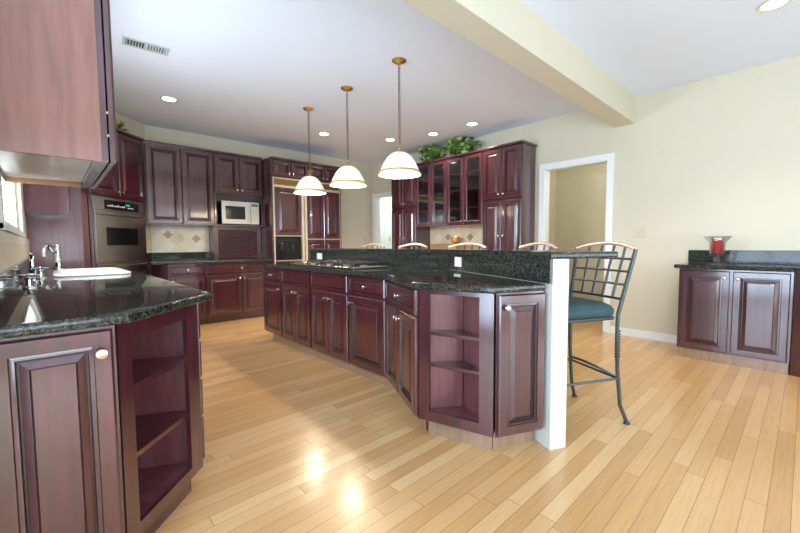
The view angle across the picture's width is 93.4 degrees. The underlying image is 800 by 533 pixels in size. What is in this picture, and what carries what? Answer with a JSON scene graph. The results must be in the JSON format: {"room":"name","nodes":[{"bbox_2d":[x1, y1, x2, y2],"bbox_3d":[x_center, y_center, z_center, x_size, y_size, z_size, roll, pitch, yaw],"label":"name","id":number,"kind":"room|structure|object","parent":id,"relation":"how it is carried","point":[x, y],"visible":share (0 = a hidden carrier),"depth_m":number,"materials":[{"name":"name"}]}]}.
{"room":"kitchen","nodes":[
{"label":"kitchen","id":0,"kind":"room"},
{"bbox_2d":[2,182,26,238],"bbox_3d":[-2.438,-0.404,2.259,0.160,2.835,3.755,-4,5,-43],"label":"wall","id":1,"kind":"structure","parent":0,"point":[8,185],"depth_m":2.80,"materials":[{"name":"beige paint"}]},
{"bbox_2d":[0,177,24,236],"bbox_3d":[-2.311,-0.693,2.214,0.052,1.005,1.720,-4,5,-43],"label":"window","id":2,"kind":"structure","parent":1,"relation":"in","point":[5,226],"depth_m":2.21,"materials":[{"name":"white paint"}]},
{"bbox_2d":[0,258,29,308],"bbox_3d":[-2.410,0.033,2.393,0.018,0.114,3.580,-4,5,-43],"label":"backsplash","id":3,"kind":"structure","parent":1,"relation":"attached to","point":[9,282],"depth_m":1.70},
{"bbox_2d":[0,230,29,272],"bbox_3d":[-2.415,-0.109,2.381,0.008,0.169,3.580,-4,5,-43],"label":"tile backsplash","id":4,"kind":"structure","parent":1,"relation":"attached to","point":[14,249],"depth_m":1.95,"materials":[{"name":"tile"}]},
{"bbox_2d":[23,184,73,217],"bbox_3d":[-3.416,-1.027,3.650,0.346,1.075,0.270,-4,5,-43],"label":"upper cabinet","id":5,"kind":"object","parent":1,"relation":"attached to","point":[39,200],"visible":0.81,"depth_m":3.56,"materials":[{"name":"brown wood"}]},
{"bbox_2d":[0,0,117,188],"bbox_3d":[-1.425,-0.923,1.529,0.374,1.086,0.850,-4,5,-43],"label":"upper cabinet","id":6,"kind":"object","parent":1,"relation":"attached to","point":[58,121],"visible":0.99,"depth_m":1.26,"materials":[{"name":"brown wood"}]},
{"bbox_2d":[26,112,147,267],"bbox_3d":[-3.717,-0.531,4.526,1.375,2.835,1.315,-4,5,-43],"label":"wall","id":7,"kind":"structure","parent":0,"point":[136,128],"depth_m":5.09,"materials":[{"name":"beige paint"}]},
{"bbox_2d":[145,125,370,260],"bbox_3d":[-2.105,-0.681,6.861,4.172,2.835,0.120,-4,5,-43],"label":"wall","id":8,"kind":"structure","parent":0,"point":[355,202],"depth_m":7.27,"materials":[{"name":"beige paint"}]},
{"bbox_2d":[146,225,208,252],"bbox_3d":[-3.357,-0.405,5.597,0.145,0.388,0.967,2,4,37],"label":"tile backsplash","id":9,"kind":"structure","parent":8,"relation":"attached to","point":[161,239],"depth_m":5.63,"materials":[{"name":"tile"}]},
{"bbox_2d":[178,234,183,241],"bbox_3d":[-3.294,-0.429,5.666,0.072,0.114,0.009,-4,5,-43],"label":"outlet","id":10,"kind":"object","parent":9,"relation":"attached to","point":[180,236],"visible":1,"depth_m":5.66,"materials":[{"name":"beige plastic"}]},
{"bbox_2d":[147,252,209,260],"bbox_3d":[-3.352,-0.153,5.609,0.153,0.114,0.968,2,4,37],"label":"backsplash","id":11,"kind":"structure","parent":8,"relation":"attached to","point":[167,255],"depth_m":5.64,"materials":[{"name":"black stone"}]},
{"bbox_2d":[142,140,214,226],"bbox_3d":[-3.207,-1.160,5.469,0.860,1.120,0.374,-4,5,-43],"label":"upper cabinet","id":12,"kind":"object","parent":8,"relation":"attached to","point":[178,179],"visible":0.98,"depth_m":5.32,"materials":[{"name":"brown wood"}]},
{"bbox_2d":[209,150,262,226],"bbox_3d":[-2.617,-1.196,6.016,0.740,1.120,0.374,-4,5,-43],"label":"upper cabinet","id":13,"kind":"object","parent":8,"relation":"attached to","point":[236,177],"visible":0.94,"depth_m":5.91,"materials":[{"name":"brown wood"}]},
{"bbox_2d":[216,200,258,224],"bbox_3d":[-2.596,-0.841,6.021,0.575,0.365,0.389,-4,5,-43],"label":"microwave","id":14,"kind":"object","parent":13,"relation":"in","point":[228,212],"visible":0.85,"depth_m":5.87,"materials":[{"name":"white"}]},
{"bbox_2d":[380,197,391,247],"bbox_3d":[0.194,-0.780,8.269,1.118,2.835,2.900,-4,5,-43],"label":"wall","id":15,"kind":"structure","parent":0,"point":[385,203],"depth_m":9.48,"materials":[{"name":"white paint"}]},
{"bbox_2d":[333,251,568,449],"bbox_3d":[0.035,0.392,3.643,0.489,1.048,3.611,-3,4,-34],"label":"wall","id":16,"kind":"structure","parent":0,"point":[552,435],"depth_m":2.05,"materials":[{"name":"paint"}]},
{"bbox_2d":[310,251,552,283],"bbox_3d":[-0.028,-0.062,3.581,0.392,0.130,3.564,-3,4,-34],"label":"backsplash","id":17,"kind":"structure","parent":16,"relation":"attached to","point":[529,269],"depth_m":2.88,"materials":[{"name":"black stone"}]},
{"bbox_2d":[317,253,321,258],"bbox_3d":[-1.019,-0.130,4.771,0.009,0.078,0.118,-4,5,-43],"label":"outlet","id":18,"kind":"object","parent":17,"relation":"attached to","point":[319,255],"visible":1,"depth_m":4.76,"materials":[{"name":"white plastic"}]},
{"bbox_2d":[455,257,461,266],"bbox_3d":[0.468,-0.037,3.045,0.009,0.078,0.118,-1,4,-17],"label":"outlet","id":19,"kind":"object","parent":17,"relation":"attached to","point":[458,260],"visible":1,"depth_m":3.03,"materials":[{"name":"white plastic"}]},
{"bbox_2d":[308,248,617,258],"bbox_3d":[0.159,-0.154,3.670,0.847,0.036,3.794,-3,4,-34],"label":"countertop","id":20,"kind":"structure","parent":16,"relation":"on","point":[523,253],"depth_m":2.50,"materials":[{"name":"stone"}]},
{"bbox_2d":[110,0,799,163],"bbox_3d":[0.329,-1.947,3.344,7.500,0.080,10.200,-4,5,-43],"label":"ceiling","id":21,"kind":"structure","parent":0,"point":[247,71],"depth_m":3.54,"materials":[{"name":"white paint"}]},
{"bbox_2d":[121,36,169,55],"bbox_3d":[-2.169,-1.879,3.218,0.330,0.008,0.150,-3,4,-39],"label":"ceiling vent","id":22,"kind":"object","parent":21,"relation":"in","point":[128,41],"visible":1,"depth_m":3.21,"materials":[{"name":"metal"}]},
{"bbox_2d":[160,96,177,101],"bbox_3d":[-2.689,-1.946,4.389,0.188,0.006,0.188,-4,5,-43],"label":"recessed light","id":23,"kind":"object","parent":21,"relation":"in","point":[164,98],"visible":1,"depth_m":4.39,"materials":[{"name":"beige"}]},
{"bbox_2d":[294,107,325,194],"bbox_3d":[-1.145,-1.454,4.755,0.406,1.054,0.406,-4,5,-43],"label":"pendant lamp","id":24,"kind":"object","parent":21,"relation":"hanging from","point":[308,185],"visible":1,"depth_m":4.68,"materials":[{"name":"beige glass"}]},
{"bbox_2d":[318,132,329,135],"bbox_3d":[-1.173,-2.042,5.820,0.188,0.006,0.188,-4,5,-43],"label":"recessed light","id":25,"kind":"object","parent":21,"relation":"in","point":[320,133],"visible":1,"depth_m":5.83,"materials":[{"name":"beige"}]},
{"bbox_2d":[330,85,366,187],"bbox_3d":[-0.576,-1.421,4.143,0.406,1.054,0.406,-4,5,-43],"label":"pendant lamp","id":26,"kind":"object","parent":21,"relation":"hanging from","point":[347,176],"visible":1,"depth_m":4.07,"materials":[{"name":"beige glass"}]},
{"bbox_2d":[385,138,395,141],"bbox_3d":[-0.160,-2.069,6.162,0.188,0.006,0.188,-4,5,-43],"label":"recessed light","id":27,"kind":"object","parent":21,"relation":"in","point":[387,139],"visible":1,"depth_m":6.14,"materials":[{"name":"beige"}]},
{"bbox_2d":[378,57,420,178],"bbox_3d":[-0.006,-1.388,3.530,0.406,1.054,0.406,-4,5,-43],"label":"pendant lamp","id":28,"kind":"object","parent":21,"relation":"hanging from","point":[399,164],"visible":1,"depth_m":3.47,"materials":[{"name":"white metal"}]},
{"bbox_2d":[427,132,438,135],"bbox_3d":[0.513,-2.055,5.857,0.188,0.006,0.188,-4,5,-43],"label":"recessed light","id":29,"kind":"object","parent":21,"relation":"in","point":[431,133],"visible":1,"depth_m":5.87,"materials":[{"name":"beige"}]},
{"bbox_2d":[465,122,478,125],"bbox_3d":[1.027,-2.030,5.380,0.188,0.006,0.188,-4,5,-43],"label":"recessed light","id":30,"kind":"object","parent":21,"relation":"in","point":[469,123],"visible":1,"depth_m":5.38,"materials":[{"name":"beige"}]},
{"bbox_2d":[402,0,635,127],"bbox_3d":[0.433,-1.699,2.410,6.162,0.305,0.208,-4,5,-43],"label":"ceiling beam","id":31,"kind":"structure","parent":21,"relation":"attached to","point":[511,31],"depth_m":2.88,"materials":[{"name":"beige paint"}]},
{"bbox_2d":[756,0,791,12],"bbox_3d":[2.685,-1.880,2.706,0.188,0.006,0.188,-4,5,-43],"label":"recessed light","id":32,"kind":"object","parent":21,"relation":"in","point":[770,5],"visible":1,"depth_m":2.72,"materials":[{"name":"beige"}]},
{"bbox_2d":[155,316,799,532],"bbox_3d":[0.348,0.953,3.518,7.500,0.060,10.200,-4,5,-43],"label":"floor","id":33,"kind":"structure","parent":0,"point":[297,441],"depth_m":2.01,"materials":[{"name":"brown wood"}]},
{"bbox_2d":[0,325,124,532],"bbox_3d":[-1.148,0.627,1.275,0.296,0.876,0.422,-4,5,-43],"label":"base cabinet","id":34,"kind":"object","parent":33,"relation":"on","point":[61,460],"visible":0.98,"depth_m":1.14,"materials":[{"name":"brown wood"}]},
{"bbox_2d":[26,128,147,274],"bbox_3d":[-3.474,-0.377,4.371,0.302,2.542,1.387,0,3,2],"label":"oven tower","id":35,"kind":"object","parent":33,"relation":"on","point":[125,180],"visible":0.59,"depth_m":4.04,"materials":[{"name":"brown wood"}]},
{"bbox_2d":[91,195,147,273],"bbox_3d":[-3.430,-0.122,4.636,0.163,1.400,0.793,0,3,2],"label":"double wall oven","id":36,"kind":"object","parent":35,"relation":"in","point":[119,235],"visible":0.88,"depth_m":4.56,"materials":[{"name":"silver metal"}]},
{"bbox_2d":[115,118,127,130],"bbox_3d":[-3.461,-1.737,4.520,0.234,0.148,0.392,0,3,2],"label":"ivy plant","id":37,"kind":"object","parent":35,"relation":"on","point":[119,125],"visible":0.2,"depth_m":4.60,"materials":[{"name":"green plant"}]},
{"bbox_2d":[115,304,202,532],"bbox_3d":[-1.091,0.613,1.504,0.335,0.876,0.472,0,3,1],"label":"base cabinet","id":38,"kind":"object","parent":33,"relation":"on","point":[158,374],"visible":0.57,"depth_m":1.63,"materials":[{"name":"brown wood"}]},
{"bbox_2d":[148,263,206,324],"bbox_3d":[-3.172,0.396,5.369,0.605,0.876,0.690,-4,5,-43],"label":"base cabinet","id":39,"kind":"object","parent":33,"relation":"on","point":[191,275],"visible":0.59,"depth_m":5.18,"materials":[{"name":"brown wood"}]},
{"bbox_2d":[197,303,204,458],"bbox_3d":[-1.315,0.601,1.737,0.680,0.876,0.515,-4,5,-43],"label":"base cabinet","id":40,"kind":"object","parent":33,"relation":"on","point":[198,310],"visible":0.06,"depth_m":1.78,"materials":[{"name":"brown wood"}]},
{"bbox_2d":[205,261,271,323],"bbox_3d":[-2.588,0.360,5.910,0.979,0.876,0.690,-4,5,-43],"label":"base cabinet","id":41,"kind":"object","parent":33,"relation":"on","point":[235,288],"visible":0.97,"depth_m":5.61,"materials":[{"name":"brown wood"}]},
{"bbox_2d":[147,258,273,264],"bbox_3d":[-2.835,-0.083,5.662,1.640,0.037,0.682,-4,5,-43],"label":"countertop","id":42,"kind":"structure","parent":41,"relation":"on","point":[195,261],"depth_m":5.42,"materials":[{"name":"stone"}]},
{"bbox_2d":[209,226,261,258],"bbox_3d":[-2.663,-0.385,6.117,0.738,0.506,0.227,-4,5,-43],"label":"appliance garage","id":43,"kind":"object","parent":42,"relation":"on","point":[224,242],"visible":0.99,"depth_m":6.02,"materials":[{"name":"brown wood"}]},
{"bbox_2d":[263,267,289,345],"bbox_3d":[-1.244,0.433,4.538,0.676,0.876,0.477,-4,5,-43],"label":"base cabinet","id":44,"kind":"object","parent":33,"relation":"on","point":[272,283],"visible":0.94,"depth_m":4.31,"materials":[{"name":"brown wood"}]},
{"bbox_2d":[281,268,318,357],"bbox_3d":[-0.866,0.455,4.132,0.676,0.876,0.627,-4,5,-43],"label":"base cabinet","id":45,"kind":"object","parent":33,"relation":"on","point":[296,288],"visible":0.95,"depth_m":3.89,"materials":[{"name":"brown wood"}]},
{"bbox_2d":[261,156,341,262],"bbox_3d":[-1.745,-0.511,6.646,1.322,2.515,0.691,-4,5,-43],"label":"refrigerator surround","id":46,"kind":"object","parent":33,"relation":"on","point":[272,166],"visible":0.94,"depth_m":6.12,"materials":[{"name":"brown wood"}]},
{"bbox_2d":[272,177,340,262],"bbox_3d":[-1.736,-0.355,6.638,1.260,2.205,0.660,-4,5,-43],"label":"refrigerator","id":47,"kind":"object","parent":33,"relation":"on","point":[301,223],"visible":0.58,"depth_m":6.28,"materials":[{"name":"brown wood"}]},
{"bbox_2d":[310,271,356,372],"bbox_3d":[-0.436,0.480,3.669,0.676,0.876,0.632,-4,5,-43],"label":"base cabinet","id":48,"kind":"object","parent":33,"relation":"on","point":[329,291],"visible":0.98,"depth_m":3.43,"materials":[{"name":"brown wood"}]},
{"bbox_2d":[347,275,394,388],"bbox_3d":[-0.052,0.502,3.256,0.676,0.876,0.490,-4,5,-43],"label":"base cabinet","id":49,"kind":"object","parent":33,"relation":"on","point":[367,333],"visible":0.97,"depth_m":3.03,"materials":[{"name":"brown wood"}]},
{"bbox_2d":[361,243,384,247],"bbox_3d":[-0.546,0.271,4.945,0.594,1.142,0.504,-4,5,-43],"label":"bar stool","id":50,"kind":"object","parent":33,"relation":"on","point":[367,245],"visible":0.09,"depth_m":5.12,"materials":[{"name":"beige wood"}]},
{"bbox_2d":[385,280,428,429],"bbox_3d":[0.139,0.530,2.759,0.501,0.876,1.099,0,3,2],"label":"base cabinet","id":51,"kind":"object","parent":33,"relation":"on","point":[402,304],"visible":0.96,"depth_m":2.41,"materials":[{"name":"brown wood"}]},
{"bbox_2d":[391,177,429,247],"bbox_3d":[0.181,-0.546,6.993,0.408,2.520,0.652,-4,5,-43],"label":"tall cabinet","id":52,"kind":"object","parent":33,"relation":"on","point":[404,230],"visible":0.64,"depth_m":6.82,"materials":[{"name":"brown wood"}]},
{"bbox_2d":[398,243,427,247],"bbox_3d":[-0.029,0.301,4.389,0.594,1.142,0.504,-4,5,-43],"label":"bar stool","id":53,"kind":"object","parent":33,"relation":"on","point":[409,244],"visible":0.1,"depth_m":4.55,"materials":[{"name":"grey metal"}]},
{"bbox_2d":[419,289,494,449],"bbox_3d":[0.358,0.563,2.187,0.441,0.876,0.223,2,4,31],"label":"base cabinet","id":54,"kind":"object","parent":33,"relation":"on","point":[457,329],"visible":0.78,"depth_m":2.18,"materials":[{"name":"brown wood"}]},
{"bbox_2d":[447,243,486,248],"bbox_3d":[0.515,0.332,3.804,0.594,1.142,0.504,-4,5,-43],"label":"bar stool","id":55,"kind":"object","parent":33,"relation":"on","point":[459,244],"visible":0.06,"depth_m":3.95,"materials":[{"name":"grey metal"}]},
{"bbox_2d":[482,140,537,249],"bbox_3d":[1.574,-0.466,5.495,0.408,2.520,0.659,-4,5,-43],"label":"tall cabinet","id":56,"kind":"object","parent":33,"relation":"on","point":[509,169],"visible":0.61,"depth_m":5.30,"materials":[{"name":"brown wood"}]},
{"bbox_2d":[492,291,544,448],"bbox_3d":[0.475,0.540,2.560,0.310,0.876,1.228,-1,4,-18],"label":"base cabinet","id":57,"kind":"object","parent":33,"relation":"on","point":[519,316],"visible":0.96,"depth_m":2.00,"materials":[{"name":"brown wood"}]},
{"bbox_2d":[259,262,544,293],"bbox_3d":[-0.363,0.040,3.337,1.000,0.037,3.485,-4,5,-43],"label":"countertop","id":58,"kind":"structure","parent":57,"relation":"on","point":[411,277],"depth_m":2.38,"materials":[{"name":"stone"}]},
{"bbox_2d":[291,260,390,268],"bbox_3d":[-0.649,-0.035,3.917,0.460,0.046,1.180,-4,5,-43],"label":"gas cooktop","id":59,"kind":"object","parent":58,"relation":"in","point":[350,264],"visible":1,"depth_m":3.66,"materials":[{"name":"silver metal"}]},
{"bbox_2d":[518,242,557,249],"bbox_3d":[0.920,0.370,3.132,0.594,1.142,0.504,-1,4,-17],"label":"bar stool","id":60,"kind":"object","parent":33,"relation":"on","point":[534,243],"visible":0.08,"depth_m":3.18,"materials":[{"name":"beige wood"}]},
{"bbox_2d":[567,241,637,424],"bbox_3d":[1.123,0.408,2.469,0.594,1.142,0.504,-1,4,-17],"label":"bar stool","id":61,"kind":"object","parent":33,"relation":"on","point":[580,310],"visible":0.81,"depth_m":2.34,"materials":[{"name":"grey metal"}]},
{"bbox_2d":[677,268,794,373],"bbox_3d":[3.216,0.458,3.634,0.613,0.876,0.783,-4,5,-43],"label":"base cabinet","id":62,"kind":"object","parent":33,"relation":"on","point":[742,318],"visible":0.99,"depth_m":3.41,"materials":[{"name":"brown wood"}]},
{"bbox_2d":[674,262,799,272],"bbox_3d":[3.337,0.015,3.345,0.785,0.037,1.416,-4,5,-43],"label":"countertop","id":63,"kind":"structure","parent":62,"relation":"on","point":[690,265],"depth_m":3.45,"materials":[{"name":"stone"}]},
{"bbox_2d":[711,238,724,253],"bbox_3d":[3.164,-0.165,3.762,0.230,0.274,0.230,-4,5,-43],"label":"candle","id":64,"kind":"object","parent":63,"relation":"on","point":[717,244],"visible":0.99,"depth_m":3.72,"materials":[{"name":"red wax"}]},
{"bbox_2d":[790,272,799,376],"bbox_3d":[3.631,0.489,3.077,0.762,0.876,0.587,-4,5,-43],"label":"base cabinet","id":65,"kind":"object","parent":33,"relation":"on","point":[795,343],"visible":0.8,"depth_m":3.15,"materials":[{"name":"brown wood"}]},
{"bbox_3d":[-2.563,0.529,3.079,0.680,0.876,1.247,-4,5,-43],"label":"base cabinet","id":66,"kind":"object","parent":33,"relation":"on","visible":0},
{"bbox_2d":[0,266,210,338],"bbox_3d":[-2.127,0.096,2.588,0.692,0.037,3.695,-4,5,-43],"label":"countertop","id":67,"kind":"structure","parent":66,"relation":"on","point":[57,304],"depth_m":1.50,"materials":[{"name":"stone"}]},
{"bbox_2d":[17,273,39,288],"bbox_3d":[-1.912,0.074,1.944,0.071,0.079,0.071,0,3,12],"label":"valve","id":68,"kind":"object","parent":67,"relation":"on","point":[28,277],"visible":1,"depth_m":1.93,"materials":[{"name":"silver metal"}]},
{"bbox_2d":[28,252,36,276],"bbox_3d":[-2.563,-0.012,2.627,0.052,0.178,0.118,-4,5,-43],"label":"spout","id":69,"kind":"object","parent":67,"relation":"on","point":[31,254],"visible":0.68,"depth_m":2.64,"materials":[{"name":"silver metal"}]},
{"bbox_2d":[32,267,48,278],"bbox_3d":[-2.452,0.040,2.573,0.071,0.079,0.071,-2,4,-21],"label":"valve","id":70,"kind":"object","parent":67,"relation":"on","point":[40,270],"visible":0.98,"depth_m":2.56,"materials":[{"name":"silver metal"}]},
{"bbox_2d":[42,244,63,269],"bbox_3d":[-2.931,-0.080,3.163,0.066,0.222,0.265,-1,4,-16],"label":"faucet","id":71,"kind":"object","parent":67,"relation":"on","point":[56,251],"visible":1,"depth_m":3.24,"materials":[{"name":"silver metal"}]},
{"bbox_2d":[53,267,130,276],"bbox_3d":[-2.557,0.129,3.123,0.460,0.197,0.870,-4,5,-43],"label":"sink","id":72,"kind":"object","parent":67,"relation":"in","point":[105,270],"visible":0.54,"depth_m":3.30,"materials":[{"name":"white ceramic"}]},
{"bbox_3d":[0.882,0.314,6.294,0.407,0.876,1.386,-4,5,-43],"label":"base cabinet","id":73,"kind":"object","parent":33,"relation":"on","visible":0},
{"bbox_3d":[0.886,-0.143,6.273,0.389,0.038,1.384,-4,5,-43],"label":"countertop","id":74,"kind":"structure","parent":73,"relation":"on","visible":0},
{"bbox_2d":[451,236,459,247],"bbox_3d":[0.924,-0.337,6.286,0.156,0.345,0.156,-4,5,-43],"label":"lamp","id":75,"kind":"object","parent":74,"relation":"on","point":[455,240],"visible":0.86,"depth_m":6.23,"materials":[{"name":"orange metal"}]},
{"bbox_2d":[548,163,606,301],"bbox_3d":[3.055,-0.615,5.191,1.118,2.835,2.490,-4,5,-43],"label":"wall","id":76,"kind":"structure","parent":0,"point":[577,196],"depth_m":6.04,"materials":[{"name":"beige paint"}]},
{"bbox_2d":[370,55,799,357],"bbox_3d":[2.523,-0.592,4.855,0.120,2.835,9.120,-4,5,-43],"label":"wall","id":77,"kind":"structure","parent":0,"point":[700,161],"depth_m":4.10,"materials":[{"name":"beige paint"}]},
{"bbox_2d":[372,191,391,247],"bbox_3d":[-0.228,-0.430,7.823,0.138,2.195,0.905,-4,5,-43],"label":"door frame","id":78,"kind":"structure","parent":77,"relation":"in","point":[375,197],"depth_m":8.04,"materials":[{"name":"white paint"}]},
{"bbox_2d":[416,149,482,227],"bbox_3d":[0.872,-1.215,6.203,0.408,1.100,1.388,-4,5,-43],"label":"upper cabinet","id":79,"kind":"object","parent":77,"relation":"attached to","point":[449,190],"visible":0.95,"depth_m":6.17,"materials":[{"name":"brown wood"}]},
{"bbox_2d":[419,176,442,182],"bbox_3d":[0.658,-1.490,6.457,0.326,0.018,0.666,-4,5,-43],"label":"shelf","id":80,"kind":"object","parent":79,"relation":"attached to","point":[436,179],"depth_m":6.50,"materials":[{"name":"brown wood"}]},
{"bbox_2d":[419,192,442,197],"bbox_3d":[0.660,-1.231,6.473,0.326,0.018,0.666,-4,5,-43],"label":"shelf","id":81,"kind":"object","parent":79,"relation":"attached to","point":[436,195],"depth_m":6.51,"materials":[{"name":"brown wood"}]},
{"bbox_2d":[419,209,442,212],"bbox_3d":[0.661,-0.951,6.489,0.326,0.018,0.666,-4,5,-43],"label":"shelf","id":82,"kind":"object","parent":79,"relation":"attached to","point":[420,210],"depth_m":6.53,"materials":[{"name":"brown wood"}]},
{"bbox_2d":[417,144,445,161],"bbox_3d":[0.501,-1.945,6.551,0.363,0.314,0.610,-4,5,-43],"label":"ivy plant","id":83,"kind":"object","parent":79,"relation":"on","point":[431,152],"visible":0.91,"depth_m":6.46,"materials":[{"name":"green plant"}]},
{"bbox_2d":[441,136,481,154],"bbox_3d":[0.993,-1.924,6.032,0.416,0.327,0.668,-4,5,-43],"label":"ivy plant","id":84,"kind":"object","parent":79,"relation":"on","point":[461,147],"visible":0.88,"depth_m":5.99,"materials":[{"name":"green plant"}]},
{"bbox_2d":[450,170,478,177],"bbox_3d":[1.124,-1.463,5.956,0.326,0.018,0.666,-4,5,-43],"label":"shelf","id":85,"kind":"object","parent":79,"relation":"attached to","point":[475,173],"depth_m":6.00,"materials":[{"name":"brown wood"}]},
{"bbox_2d":[450,187,478,193],"bbox_3d":[1.126,-1.204,5.971,0.326,0.018,0.666,-4,5,-43],"label":"shelf","id":86,"kind":"object","parent":79,"relation":"attached to","point":[475,190],"depth_m":6.02,"materials":[{"name":"brown wood"}]},
{"bbox_2d":[450,206,478,210],"bbox_3d":[1.127,-0.924,5.988,0.326,0.018,0.666,-4,5,-43],"label":"shelf","id":87,"kind":"object","parent":79,"relation":"attached to","point":[473,208],"depth_m":6.08,"materials":[{"name":"brown wood"}]},
{"bbox_2d":[430,226,482,248],"bbox_3d":[1.021,-0.422,6.384,0.014,0.503,1.384,-4,5,-43],"label":"tile backsplash","id":88,"kind":"structure","parent":77,"relation":"attached to","point":[439,237],"depth_m":6.43,"materials":[{"name":"tile"}]},
{"bbox_2d":[538,152,614,332],"bbox_3d":[2.341,-0.299,5.058,0.138,2.230,0.960,-4,5,-43],"label":"door frame","id":89,"kind":"structure","parent":77,"relation":"in","point":[544,169],"depth_m":4.85,"materials":[{"name":"white paint"}]},
{"bbox_2d":[634,227,645,237],"bbox_3d":[2.828,-0.401,4.444,0.009,0.118,0.118,-4,5,-43],"label":"light switch","id":90,"kind":"object","parent":77,"relation":"attached to","point":[639,232],"visible":1,"depth_m":4.44,"materials":[{"name":"beige plastic"}]},
{"bbox_2d":[610,326,676,343],"bbox_3d":[2.539,0.785,4.831,0.014,0.090,1.755,-4,5,-43],"label":"baseboard","id":91,"kind":"structure","parent":77,"relation":"attached to","point":[670,338],"depth_m":4.43,"materials":[{"name":"white paint"}]},
{"bbox_2d":[688,250,799,264],"bbox_3d":[3.623,-0.087,3.596,0.018,0.130,1.403,-4,5,-43],"label":"backsplash","id":92,"kind":"structure","parent":77,"relation":"attached to","point":[728,256],"depth_m":3.75,"materials":[{"name":"grey stone"}]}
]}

